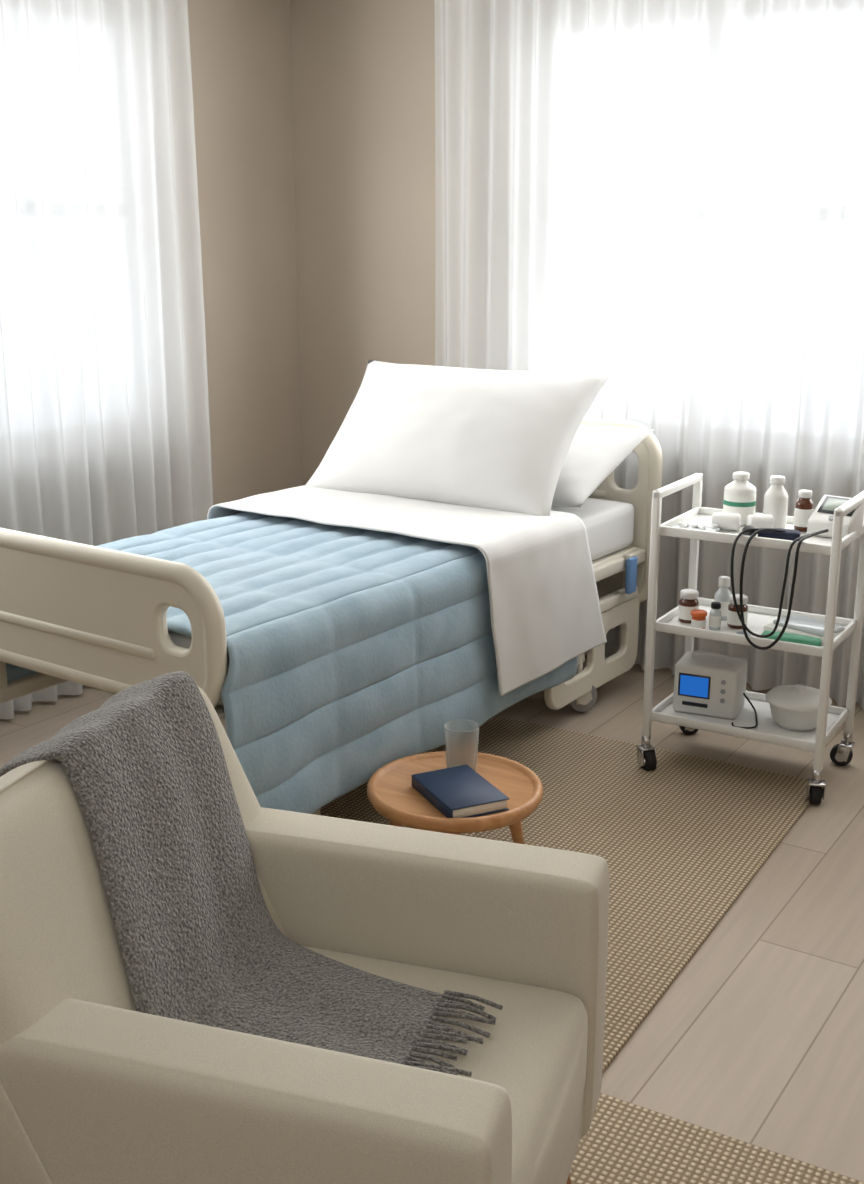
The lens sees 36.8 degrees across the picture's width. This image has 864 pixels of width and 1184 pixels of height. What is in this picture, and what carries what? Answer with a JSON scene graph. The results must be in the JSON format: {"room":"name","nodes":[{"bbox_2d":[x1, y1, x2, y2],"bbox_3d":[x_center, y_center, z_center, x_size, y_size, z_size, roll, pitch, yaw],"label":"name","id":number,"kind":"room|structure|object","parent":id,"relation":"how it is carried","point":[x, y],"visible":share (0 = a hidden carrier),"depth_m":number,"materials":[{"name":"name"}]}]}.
{"room":"hospital room","nodes":[
{"label":"hospital room","id":0,"kind":"room"},
{"bbox_2d":[187,0,302,504],"bbox_3d":[-2.500,-0.555,3.039,0.160,2.700,6.760,10,18,32],"label":"wall","id":1,"kind":"structure","parent":0,"point":[240,50],"depth_m":5.42,"materials":[{"name":"paint"}]},
{"bbox_2d":[290,0,434,484],"bbox_3d":[1.632,-0.929,4.432,5.520,2.700,0.160,10,18,32],"label":"wall","id":2,"kind":"structure","parent":0,"point":[363,71],"depth_m":5.43,"materials":[{"name":"paint"}]},
{"bbox_2d":[0,655,863,1181],"bbox_3d":[-0.209,1.157,2.057,5.600,0.100,7.000,10,18,32],"label":"floor","id":3,"kind":"structure","parent":0,"point":[758,1040],"depth_m":2.92,"materials":[{"name":"brown wood"}]},
{"bbox_2d":[321,715,809,1073],"bbox_3d":[-0.141,0.649,3.739,2.050,0.010,1.800,9,17,30],"label":"rug","id":4,"kind":"object","parent":3,"relation":"on","point":[680,841],"visible":0.14,"depth_m":3.67,"materials":[{"name":"beige carpet"}]},
{"bbox_2d":[0,360,662,815],"bbox_3d":[-0.247,-0.062,4.108,1.180,1.171,2.242,10,18,34],"label":"bed","id":5,"kind":"object","parent":4,"relation":"on","point":[456,553],"visible":1,"depth_m":3.75,"materials":[{"name":"fabric"}]},
{"bbox_2d":[367,723,542,843],"bbox_3d":[0.059,0.560,3.340,0.450,0.374,0.450,10,18,32],"label":"side table","id":6,"kind":"object","parent":4,"relation":"on","point":[450,792],"visible":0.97,"depth_m":3.27,"materials":[{"name":"brown wood"}]},
{"bbox_2d":[569,1093,863,1183],"bbox_3d":[-0.840,1.189,1.724,2.700,0.010,2.600,8,17,29],"label":"area rug","id":7,"kind":"object","parent":3,"relation":"on","point":[625,1142],"visible":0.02,"depth_m":2.34,"materials":[{"name":"beige carpet"}]},
{"bbox_2d":[0,671,608,1183],"bbox_3d":[-0.233,0.663,1.946,0.903,0.898,0.803,5,16,17],"label":"armchair","id":8,"kind":"object","parent":7,"relation":"on","point":[201,982],"visible":1,"depth_m":1.86,"materials":[{"name":"beige leather"}]},
{"bbox_2d":[636,472,863,804],"bbox_3d":[0.990,0.111,3.991,0.594,0.919,0.440,9,17,30],"label":"cart","id":9,"kind":"object","parent":3,"relation":"on","point":[710,694],"visible":1,"depth_m":3.95,"materials":[{"name":"white metal"}]},
{"bbox_3d":[-0.209,-1.547,1.332,5.600,0.100,7.000,10,18,32],"label":"ceiling","id":10,"kind":"structure","parent":0,"visible":0},
{"bbox_3d":[1.230,-2.205,4.077,3.100,0.024,0.024,10,18,32],"label":"curtain rod","id":11,"kind":"object","parent":10,"relation":"attached to","visible":0},
{"bbox_2d":[435,0,863,710],"bbox_3d":[1.242,-0.914,4.427,2.956,2.645,0.101,10,18,32],"label":"curtain","id":12,"kind":"object","parent":11,"relation":"hanging from","point":[664,198],"visible":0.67,"depth_m":4.62,"materials":[{"name":"white fabric"}]},
{"bbox_3d":[-1.539,-2.109,3.718,0.024,0.024,2.700,10,18,32],"label":"curtain rod","id":13,"kind":"object","parent":10,"relation":"attached to","visible":0},
{"bbox_2d":[0,0,212,718],"bbox_3d":[-1.572,-0.809,4.034,0.092,2.645,2.480,10,18,32],"label":"curtain","id":14,"kind":"object","parent":13,"relation":"hanging from","point":[105,421],"visible":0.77,"depth_m":4.57,"materials":[{"name":"white fabric"}]}
]}

